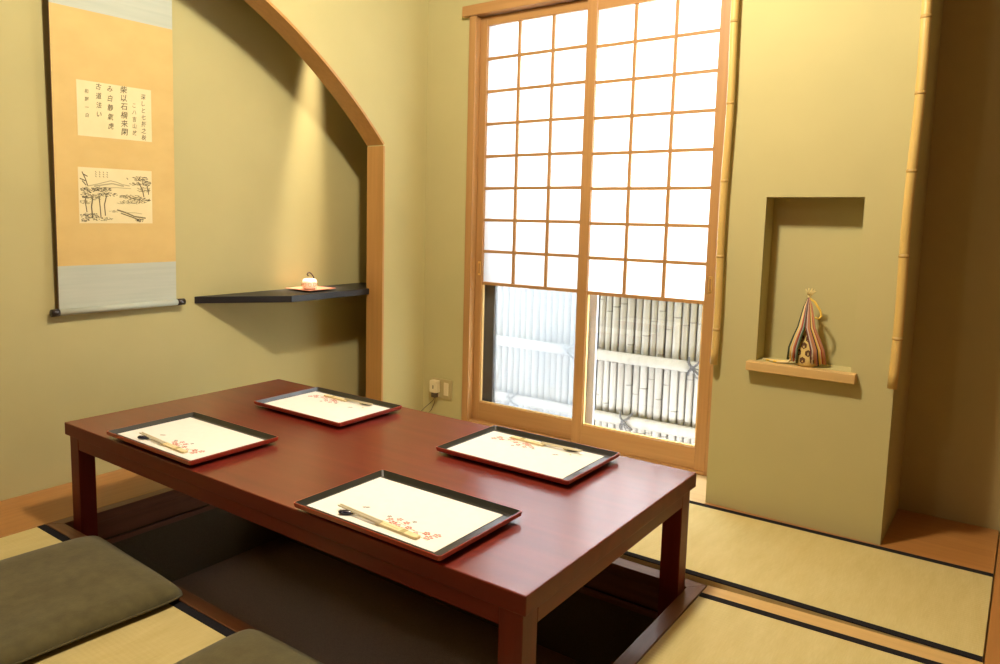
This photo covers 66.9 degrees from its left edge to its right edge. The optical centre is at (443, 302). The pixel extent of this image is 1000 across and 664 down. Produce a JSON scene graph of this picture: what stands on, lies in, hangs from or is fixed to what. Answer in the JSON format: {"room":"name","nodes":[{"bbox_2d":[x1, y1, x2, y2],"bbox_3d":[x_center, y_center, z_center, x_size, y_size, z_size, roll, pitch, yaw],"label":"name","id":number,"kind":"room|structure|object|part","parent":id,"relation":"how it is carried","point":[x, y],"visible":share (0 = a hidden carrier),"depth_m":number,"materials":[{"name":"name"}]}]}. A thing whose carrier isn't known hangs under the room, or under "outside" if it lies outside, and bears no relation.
{"room":"japanese dining room","nodes":[
{"label":"japanese dining room","id":0,"kind":"room"},
{"bbox_2d":[0,0,367,500],"bbox_3d":[-1.740,-0.512,2.442,0.100,2.550,4.650,6,8,38],"label":"wall","id":1,"kind":"structure","parent":0,"point":[270,170],"depth_m":3.27,"materials":[{"name":"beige paint"}]},
{"bbox_2d":[0,469,166,537],"bbox_3d":[-1.607,0.760,2.439,0.329,0.030,4.405,6,8,38],"label":"trim","id":2,"kind":"structure","parent":1,"relation":"attached to","point":[21,513],"depth_m":2.73,"materials":[{"name":"brown wood"}]},
{"bbox_2d":[48,0,185,316],"bbox_3d":[-1.258,-0.845,2.891,0.059,1.765,0.552,6,8,38],"label":"scroll","id":3,"kind":"object","parent":1,"relation":"hanging from","point":[111,61],"visible":1,"depth_m":2.90,"materials":[{"name":"brown paper"}]},
{"bbox_3d":[-1.437,0.038,2.788,0.028,0.028,0.028,6,8,38],"label":"rod","id":4,"kind":"part","parent":3,"relation":"part of","materials":[{"name":"black wood"}]},
{"bbox_3d":[-1.277,0.018,2.991,0.025,0.025,0.490,6,8,38],"label":"rod","id":5,"kind":"part","parent":3,"relation":"part of","materials":[{"name":"blue fabric"}]},
{"bbox_3d":[-1.116,-0.003,3.196,0.028,0.028,0.034,6,8,38],"label":"rod","id":6,"kind":"part","parent":3,"relation":"part of","materials":[{"name":"black wood"}]},
{"bbox_2d":[194,283,368,302],"bbox_3d":[-0.664,-0.042,3.606,0.254,0.030,1.036,6,8,38],"label":"wall shelf","id":7,"kind":"object","parent":1,"relation":"attached to","point":[352,289],"visible":0.82,"depth_m":3.44,"materials":[{"name":"black paint"}]},
{"bbox_2d":[287,286,335,290],"bbox_3d":[-0.642,-0.065,3.634,0.174,0.010,0.174,6,8,38],"label":"plate","id":8,"kind":"object","parent":7,"relation":"on","point":[318,288],"visible":0.86,"depth_m":3.63,"materials":[{"name":"brown wood"}]},
{"bbox_2d":[301,272,317,288],"bbox_3d":[-0.646,-0.107,3.628,0.076,0.083,0.076,6,8,38],"label":"pot","id":9,"kind":"object","parent":8,"relation":"on","point":[307,283],"visible":1,"depth_m":3.60,"materials":[{"name":"white ceramic"}]},
{"bbox_2d":[269,0,428,410],"bbox_3d":[-1.489,-0.496,2.217,0.103,2.520,4.405,6,8,38],"label":"wall","id":10,"kind":"structure","parent":0,"point":[378,49],"depth_m":3.74,"materials":[{"name":"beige paint"}]},
{"bbox_2d":[244,0,384,145],"bbox_3d":[-1.508,-1.015,2.120,0.108,0.814,3.852,6,8,38],"label":"trim","id":11,"kind":"structure","parent":10,"relation":"attached to","point":[268,11],"depth_m":3.34,"materials":[{"name":"brown wood"}]},
{"bbox_2d":[366,146,384,400],"bbox_3d":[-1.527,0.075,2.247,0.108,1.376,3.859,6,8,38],"label":"wooden post","id":12,"kind":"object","parent":10,"relation":"attached to","point":[374,278],"depth_m":3.74,"materials":[{"name":"brown wood"}]},
{"bbox_2d":[105,504,657,663],"bbox_3d":[-0.286,1.037,2.379,1.870,0.320,1.035,6,8,38],"label":"floor","id":13,"kind":"structure","parent":0,"point":[331,609],"depth_m":2.70,"materials":[{"name":"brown carpet"}]},
{"bbox_2d":[423,0,493,419],"bbox_3d":[0.452,-0.559,3.572,1.965,2.640,0.120,6,8,38],"label":"wall","id":14,"kind":"structure","parent":0,"point":[448,31],"depth_m":3.85,"materials":[{"name":"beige paint"}]},
{"bbox_2d":[433,377,451,399],"bbox_3d":[-0.011,0.452,3.954,0.128,0.104,0.012,6,8,38],"label":"wall outlet","id":15,"kind":"object","parent":14,"relation":"attached to","point":[445,392],"visible":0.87,"depth_m":3.94,"materials":[{"name":"beige plastic"}]},
{"bbox_2d":[421,379,439,412],"bbox_3d":[-0.121,0.502,3.920,0.106,0.185,0.190,6,8,38],"label":"plug adapter","id":16,"kind":"object","parent":15,"relation":"attached to","point":[434,388],"visible":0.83,"depth_m":3.95,"materials":[{"name":"beige plastic"}]},
{"bbox_2d":[444,383,448,395],"bbox_3d":[0.011,0.453,3.933,0.030,0.068,0.004,6,8,38],"label":"switch","id":17,"kind":"object","parent":15,"relation":"attached to","point":[446,385],"depth_m":3.93,"materials":[{"name":"beige plastic"}]},
{"bbox_2d":[461,0,727,475],"bbox_3d":[0.660,-0.359,3.402,1.385,2.054,0.143,6,8,38],"label":"window","id":18,"kind":"structure","parent":14,"relation":"in","point":[475,12],"depth_m":3.70,"materials":[{"name":"brown wood"}]},
{"bbox_3d":[0.674,-1.355,3.282,1.385,0.049,0.133,6,8,38],"label":"head rail","id":19,"kind":"part","parent":18,"relation":"part of","materials":[{"name":"brown wood"}]},
{"bbox_2d":[472,0,587,439],"bbox_3d":[0.416,-0.366,3.586,0.624,1.986,0.030,6,8,38],"label":"door","id":20,"kind":"structure","parent":18,"relation":"attached to","point":[533,61],"depth_m":3.57,"materials":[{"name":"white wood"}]},
{"bbox_3d":[0.177,-0.172,3.778,0.016,0.070,0.006,6,8,38],"label":"finger pull","id":21,"kind":"part","parent":20,"relation":"part of","materials":[{"name":"brown wood"}]},
{"bbox_2d":[482,285,598,424],"bbox_3d":[0.688,-0.340,3.459,1.248,2.000,0.032,6,8,38],"label":"window","id":22,"kind":"structure","parent":18,"relation":"attached to","point":[491,292],"depth_m":3.83,"materials":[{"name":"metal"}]},
{"bbox_2d":[571,0,730,471],"bbox_3d":[0.858,-0.314,3.203,0.619,1.986,0.030,6,8,38],"label":"door","id":23,"kind":"structure","parent":18,"relation":"attached to","point":[656,71],"depth_m":3.17,"materials":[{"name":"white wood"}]},
{"bbox_3d":[1.074,-0.071,3.043,0.016,0.070,0.006,6,8,38],"label":"finger pull","id":24,"kind":"part","parent":23,"relation":"part of","materials":[{"name":"brown wood"}]},
{"bbox_2d":[690,474,706,503],"bbox_3d":[0.457,0.677,3.480,1.635,0.027,0.487,6,8,38],"label":"trim","id":25,"kind":"structure","parent":14,"relation":"attached to","point":[698,493],"depth_m":2.95,"materials":[{"name":"brown wood"}]},
{"bbox_2d":[705,0,943,544],"bbox_3d":[1.359,-0.498,2.674,0.574,2.522,0.430,6,8,38],"label":"wall pier","id":26,"kind":"object","parent":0,"point":[825,89],"visible":0.93,"depth_m":2.56,"materials":[{"name":"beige paint"}]},
{"bbox_2d":[710,0,738,364],"bbox_3d":[0.997,-0.765,2.622,0.031,1.992,0.032,-1,7,-16],"label":"bamboo pole","id":27,"kind":"object","parent":26,"relation":"attached to","point":[730,102],"visible":1,"depth_m":2.65,"materials":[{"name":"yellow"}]},
{"bbox_2d":[745,360,856,383],"bbox_3d":[1.239,0.231,2.607,0.344,0.032,0.133,6,8,38],"label":"shelf","id":28,"kind":"object","parent":26,"relation":"attached to","point":[753,365],"depth_m":2.55,"materials":[{"name":"brown wood"}]},
{"bbox_2d":[763,288,825,366],"bbox_3d":[1.217,0.080,2.603,0.207,0.267,0.081,6,8,38],"label":"ornament","id":29,"kind":"object","parent":28,"relation":"on","point":[805,348],"visible":1,"depth_m":2.56,"materials":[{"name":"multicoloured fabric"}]},
{"bbox_3d":[1.214,0.091,2.585,0.055,0.220,0.022,4,7,25],"label":"cord","id":30,"kind":"part","parent":29,"relation":"part of","materials":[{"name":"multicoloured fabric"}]},
{"bbox_3d":[1.213,0.090,2.590,0.058,0.221,0.026,6,8,38],"label":"cord","id":31,"kind":"part","parent":29,"relation":"part of","materials":[{"name":"grey fabric"}]},
{"bbox_3d":[1.216,0.087,2.582,0.051,0.211,0.022,3,7,20],"label":"cord","id":32,"kind":"part","parent":29,"relation":"part of","materials":[{"name":"brown fabric"}]},
{"bbox_3d":[1.218,0.093,2.583,0.042,0.225,0.030,6,8,38],"label":"cord","id":33,"kind":"part","parent":29,"relation":"part of","materials":[{"name":"beige fabric"}]},
{"bbox_3d":[1.217,0.092,2.585,0.046,0.223,0.029,6,8,38],"label":"cord","id":34,"kind":"part","parent":29,"relation":"part of","materials":[{"name":"orange fabric"}]},
{"bbox_3d":[1.220,0.086,2.581,0.037,0.210,0.032,6,8,38],"label":"cord","id":35,"kind":"part","parent":29,"relation":"part of","materials":[{"name":"brown fabric"}]},
{"bbox_3d":[1.224,0.087,2.571,0.042,0.209,0.021,0,7,-10],"label":"cord","id":36,"kind":"part","parent":29,"relation":"part of","materials":[{"name":"red fabric"}]},
{"bbox_3d":[1.220,0.093,2.579,0.033,0.222,0.033,6,8,38],"label":"cord","id":37,"kind":"part","parent":29,"relation":"part of","materials":[{"name":"brown fabric"}]},
{"bbox_3d":[1.225,0.090,2.569,0.042,0.215,0.020,-1,7,-18],"label":"cord","id":38,"kind":"part","parent":29,"relation":"part of","materials":[{"name":"grey fabric"}]},
{"bbox_3d":[1.224,0.095,2.574,0.023,0.226,0.038,6,8,38],"label":"cord","id":39,"kind":"part","parent":29,"relation":"part of","materials":[{"name":"green fabric"}]},
{"bbox_3d":[1.232,0.087,2.559,0.022,0.207,0.050,1,7,-1],"label":"cord","id":40,"kind":"part","parent":29,"relation":"part of","materials":[{"name":"red fabric"}]},
{"bbox_3d":[1.235,0.095,2.558,0.022,0.223,0.051,0,7,-8],"label":"cord","id":41,"kind":"part","parent":29,"relation":"part of","materials":[{"name":"beige fabric"}]},
{"bbox_3d":[1.237,0.088,2.557,0.022,0.208,0.052,-1,7,-13],"label":"cord","id":42,"kind":"part","parent":29,"relation":"part of","materials":[{"name":"brown fabric"}]},
{"bbox_3d":[1.240,0.094,2.556,0.023,0.220,0.054,-1,7,-19],"label":"cord","id":43,"kind":"part","parent":29,"relation":"part of","materials":[{"name":"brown fabric"}]},
{"bbox_3d":[1.243,0.098,2.556,0.023,0.226,0.056,-2,7,-25],"label":"cord","id":44,"kind":"part","parent":29,"relation":"part of","materials":[{"name":"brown fabric"}]},
{"bbox_3d":[1.251,0.099,2.557,0.055,0.229,0.032,6,8,38],"label":"cord","id":45,"kind":"part","parent":29,"relation":"part of","materials":[{"name":"grey fabric"}]},
{"bbox_3d":[1.251,0.096,2.553,0.022,0.222,0.065,-4,8,-37],"label":"cord","id":46,"kind":"part","parent":29,"relation":"part of","materials":[{"name":"brown fabric"}]},
{"bbox_3d":[1.248,0.096,2.554,0.023,0.223,0.061,-3,8,-33],"label":"cord","id":47,"kind":"part","parent":29,"relation":"part of","materials":[{"name":"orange fabric"}]},
{"bbox_3d":[1.253,0.021,2.554,0.023,0.074,0.051,-4,8,-37],"label":"cord","id":48,"kind":"part","parent":29,"relation":"part of","materials":[{"name":"orange fabric"}]},
{"bbox_3d":[1.253,0.095,2.553,0.022,0.220,0.068,-5,9,-40],"label":"cord","id":49,"kind":"part","parent":29,"relation":"part of","materials":[{"name":"brown fabric"}]},
{"bbox_3d":[1.261,0.096,2.553,0.074,0.223,0.026,6,8,38],"label":"cord","id":50,"kind":"part","parent":29,"relation":"part of","materials":[{"name":"brown fabric"}]},
{"bbox_3d":[1.259,0.097,2.554,0.071,0.224,0.027,6,8,38],"label":"cord","id":51,"kind":"part","parent":29,"relation":"part of","materials":[{"name":"brown fabric"}]},
{"bbox_2d":[887,0,932,389],"bbox_3d":[1.443,-0.717,2.277,0.038,1.993,0.038,0,7,-9],"label":"bamboo pole","id":52,"kind":"object","parent":26,"relation":"attached to","point":[926,7],"visible":1,"depth_m":2.31,"materials":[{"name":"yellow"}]},
{"bbox_2d":[898,0,999,537],"bbox_3d":[2.217,-0.427,2.319,1.222,2.550,0.100,6,8,38],"label":"wall","id":53,"kind":"structure","parent":0,"point":[951,461],"depth_m":2.62,"materials":[{"name":"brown paint"}]},
{"bbox_2d":[705,502,998,582],"bbox_3d":[1.445,0.783,2.714,0.874,0.027,0.487,6,8,38],"label":"wood floor","id":54,"kind":"structure","parent":53,"relation":"attached to","point":[949,541],"depth_m":2.53,"materials":[{"name":"brown wood"}]},
{"bbox_2d":[984,538,999,663],"bbox_3d":[0.566,0.985,0.814,0.086,0.033,4.500,6,8,38],"label":"trim","id":55,"kind":"structure","parent":53,"relation":"attached to","point":[992,656],"depth_m":1.98,"materials":[{"name":"brown wood"}]},
{"bbox_2d":[983,538,998,663],"bbox_3d":[-0.323,0.941,1.508,4.000,0.070,4.700,6,8,38],"label":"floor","id":56,"kind":"structure","parent":0,"point":[998,538],"depth_m":2.15,"materials":[{"name":"brown wood"}]},
{"bbox_2d":[0,524,235,663],"bbox_3d":[-0.632,0.898,1.387,2.508,0.031,0.936,6,8,38],"label":"mat","id":57,"kind":"object","parent":56,"relation":"on","point":[170,633],"visible":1,"depth_m":1.87,"materials":[{"name":"beige wicker"}]},
{"bbox_2d":[0,536,182,663],"bbox_3d":[-1.078,0.771,1.998,0.543,0.063,0.568,7,9,40],"label":"floor cushion","id":58,"kind":"object","parent":57,"relation":"on","point":[52,597],"visible":1,"depth_m":1.96,"materials":[{"name":"green fabric"}]},
{"bbox_2d":[174,629,322,663],"bbox_3d":[-0.434,0.841,1.490,0.543,0.063,0.569,6,8,36],"label":"floor cushion","id":59,"kind":"object","parent":57,"relation":"on","point":[247,646],"visible":1,"depth_m":1.71,"materials":[{"name":"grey fabric"}]},
{"bbox_2d":[46,487,706,663],"bbox_3d":[-0.285,0.795,2.354,1.862,0.035,1.015,6,8,38],"label":"trim","id":60,"kind":"structure","parent":56,"relation":"on","point":[633,571],"depth_m":2.14,"materials":[{"name":"brown wood"}]},
{"bbox_2d":[98,495,658,618],"bbox_3d":[-0.290,0.870,2.360,1.796,0.115,0.939,6,8,38],"label":"trim","id":61,"kind":"structure","parent":60,"relation":"attached to","point":[647,596],"depth_m":2.66,"materials":[{"name":"brown wood"}]},
{"bbox_2d":[65,379,696,663],"bbox_3d":[-0.280,0.659,2.343,1.800,0.446,0.906,6,8,38],"label":"table","id":62,"kind":"object","parent":60,"relation":"on","point":[563,537],"visible":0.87,"depth_m":2.00,"materials":[{"name":"red paint"}]},
{"bbox_3d":[-1.213,0.641,2.546,0.055,0.404,0.056,6,8,38],"label":"leg","id":63,"kind":"part","parent":62,"relation":"part of","materials":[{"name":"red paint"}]},
{"bbox_2d":[106,412,277,465],"bbox_3d":[-0.776,0.416,2.325,0.445,0.024,0.313,6,8,38],"label":"serving tray","id":64,"kind":"object","parent":62,"relation":"on","point":[267,438],"visible":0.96,"depth_m":2.35,"materials":[{"name":"black paint"}]},
{"bbox_2d":[119,417,262,460],"bbox_3d":[-0.783,0.415,2.332,0.391,0.001,0.257,6,8,38],"label":"placemat","id":65,"kind":"object","parent":64,"relation":"on","point":[201,439],"visible":0.94,"depth_m":2.33,"materials":[{"name":"white paper"}]},
{"bbox_2d":[137,435,149,438],"bbox_3d":[-0.910,0.411,2.297,0.048,0.011,0.014,2,7,10],"label":"chopstick rest","id":66,"kind":"object","parent":65,"relation":"on","point":[139,436],"visible":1,"depth_m":2.29,"materials":[{"name":"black ceramic"}]},
{"bbox_2d":[139,432,163,444],"bbox_3d":[-0.886,0.410,2.281,0.140,0.007,0.007,9,10,39],"label":"chopstick","id":67,"kind":"object","parent":65,"relation":"on","point":[156,440],"visible":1,"depth_m":2.27,"materials":[{"name":"brown wood"}]},
{"bbox_2d":[160,442,187,452],"bbox_3d":[-0.790,0.425,2.212,0.124,0.007,0.019,7,9,40],"label":"chopstick sleeve","id":68,"kind":"object","parent":65,"relation":"on","point":[168,445],"visible":1,"depth_m":2.20,"materials":[{"name":"beige paper"}]},
{"bbox_2d":[142,432,166,442],"bbox_3d":[-0.881,0.409,2.287,0.140,0.007,0.007,9,10,39],"label":"chopstick","id":69,"kind":"object","parent":68,"relation":"on","point":[142,432],"visible":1,"depth_m":2.28,"materials":[{"name":"brown wood"}]},
{"bbox_2d":[254,387,401,426],"bbox_3d":[-0.421,0.375,2.727,0.445,0.024,0.313,6,8,38],"label":"serving tray","id":70,"kind":"object","parent":62,"relation":"on","point":[393,407],"visible":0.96,"depth_m":2.74,"materials":[{"name":"black paint"}]},
{"bbox_2d":[265,391,389,422],"bbox_3d":[-0.428,0.375,2.734,0.391,0.001,0.257,6,8,38],"label":"placemat","id":71,"kind":"object","parent":70,"relation":"on","point":[315,404],"visible":1,"depth_m":2.72,"materials":[{"name":"white paper"}]},
{"bbox_2d":[324,394,346,401],"bbox_3d":[-0.406,0.359,2.839,0.124,0.007,0.019,7,9,40],"label":"chopstick sleeve","id":72,"kind":"object","parent":71,"relation":"on","point":[325,395],"visible":1,"depth_m":2.83,"materials":[{"name":"beige paper"}]},
{"bbox_2d":[344,399,370,404],"bbox_3d":[-0.315,0.364,2.763,0.140,0.007,0.007,4,7,40],"label":"chopstick","id":73,"kind":"object","parent":72,"relation":"on","point":[344,399],"visible":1,"depth_m":2.76,"materials":[{"name":"brown wood"}]},
{"bbox_2d":[294,469,521,560],"bbox_3d":[-0.087,0.491,1.777,0.445,0.024,0.313,6,8,38],"label":"serving tray","id":74,"kind":"object","parent":62,"relation":"on","point":[509,514],"visible":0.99,"depth_m":1.78,"materials":[{"name":"red paint"}]},
{"bbox_2d":[307,477,502,551],"bbox_3d":[-0.095,0.491,1.784,0.391,0.001,0.257,6,8,38],"label":"placemat","id":75,"kind":"object","parent":74,"relation":"on","point":[440,521],"visible":0.98,"depth_m":1.77,"materials":[{"name":"white paper"}]},
{"bbox_2d":[338,509,353,514],"bbox_3d":[-0.221,0.486,1.749,0.048,0.011,0.014,2,7,10],"label":"chopstick rest","id":76,"kind":"object","parent":75,"relation":"on","point":[342,511],"visible":1,"depth_m":1.75,"materials":[{"name":"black ceramic"}]},
{"bbox_2d":[338,505,380,523],"bbox_3d":[-0.197,0.485,1.733,0.140,0.007,0.007,9,10,39],"label":"chopstick","id":77,"kind":"object","parent":75,"relation":"on","point":[341,506],"visible":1,"depth_m":1.72,"materials":[{"name":"brown wood"}]},
{"bbox_2d":[375,520,420,539],"bbox_3d":[-0.102,0.501,1.665,0.124,0.007,0.019,7,9,40],"label":"chopstick sleeve","id":78,"kind":"object","parent":75,"relation":"on","point":[384,524],"visible":1,"depth_m":1.66,"materials":[{"name":"beige paper"}]},
{"bbox_2d":[340,504,382,522],"bbox_3d":[-0.192,0.485,1.739,0.140,0.007,0.007,9,10,39],"label":"chopstick","id":79,"kind":"object","parent":78,"relation":"on","point":[370,516],"visible":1,"depth_m":1.73,"materials":[{"name":"brown wood"}]},
{"bbox_3d":[0.142,0.787,1.496,0.055,0.404,0.056,6,8,38],"label":"leg","id":80,"kind":"part","parent":62,"relation":"part of","materials":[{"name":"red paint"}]},
{"bbox_2d":[436,425,619,484],"bbox_3d":[0.245,0.445,2.226,0.445,0.024,0.313,6,8,38],"label":"serving tray","id":81,"kind":"object","parent":62,"relation":"on","point":[608,455],"visible":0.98,"depth_m":2.22,"materials":[{"name":"black paint"}]},
{"bbox_2d":[448,431,603,478],"bbox_3d":[0.237,0.445,2.233,0.391,0.001,0.257,6,8,38],"label":"placemat","id":82,"kind":"object","parent":81,"relation":"on","point":[495,446],"visible":1,"depth_m":2.22,"materials":[{"name":"white paper"}]},
{"bbox_2d":[510,436,545,445],"bbox_3d":[0.260,0.429,2.338,0.124,0.007,0.019,7,9,40],"label":"chopstick sleeve","id":83,"kind":"object","parent":82,"relation":"on","point":[511,437],"visible":1,"depth_m":2.33,"materials":[{"name":"beige paper"}]},
{"bbox_2d":[540,442,581,451],"bbox_3d":[0.350,0.434,2.262,0.140,0.007,0.007,4,7,40],"label":"chopstick","id":84,"kind":"object","parent":83,"relation":"on","point":[547,444],"visible":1,"depth_m":2.26,"materials":[{"name":"brown wood"}]},
{"bbox_2d":[542,441,582,450],"bbox_3d":[0.355,0.433,2.268,0.140,0.007,0.007,4,7,40],"label":"chopstick","id":85,"kind":"object","parent":82,"relation":"on","point":[542,441],"visible":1,"depth_m":2.26,"materials":[{"name":"brown wood"}]},
{"bbox_3d":[0.652,0.720,2.144,0.055,0.404,0.056,6,8,38],"label":"leg","id":86,"kind":"part","parent":62,"relation":"part of","materials":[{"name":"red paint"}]},
{"bbox_2d":[637,593,942,663],"bbox_3d":[0.699,0.900,1.578,0.646,0.031,0.991,6,8,38],"label":"mat","id":87,"kind":"object","parent":56,"relation":"on","point":[713,629],"visible":1,"depth_m":1.89,"materials":[{"name":"beige wicker"}]},
{"bbox_2d":[619,500,992,662],"bbox_3d":[0.483,0.754,2.799,2.501,0.031,0.630,6,8,38],"label":"mat","id":88,"kind":"object","parent":56,"relation":"on","point":[927,602],"visible":0.38,"depth_m":2.24,"materials":[{"name":"beige wicker"}]},
{"bbox_2d":[702,585,982,663],"bbox_3d":[1.015,0.860,1.981,0.652,0.029,0.064,6,8,35],"label":"trim","id":89,"kind":"structure","parent":56,"relation":"on","point":[880,639],"depth_m":1.96,"materials":[{"name":"brown wood"}]},
{"label":"outside","id":90,"kind":"structure","parent":0,"visible":0},
{"bbox_3d":[1.981,1.047,5.150,8.000,0.100,3.970,6,8,38],"label":"floor","id":91,"kind":"structure","parent":90,"visible":0},
{"bbox_2d":[495,286,702,444],"bbox_3d":[0.952,0.198,4.179,2.140,1.773,0.137,6,8,38],"label":"bamboo fence","id":92,"kind":"object","parent":91,"relation":"on","point":[648,354],"visible":0.34,"depth_m":4.21,"materials":[{"name":"grey wood"}]},
{"bbox_3d":[0.934,0.643,4.218,2.140,0.064,0.058,6,8,38],"label":"bamboo rail","id":93,"kind":"part","parent":92,"relation":"part of","materials":[{"name":"beige wood"}]},
{"bbox_3d":[0.940,0.298,4.178,2.140,0.064,0.058,6,8,38],"label":"bamboo rail","id":94,"kind":"part","parent":92,"relation":"part of","materials":[{"name":"beige wood"}]}
]}

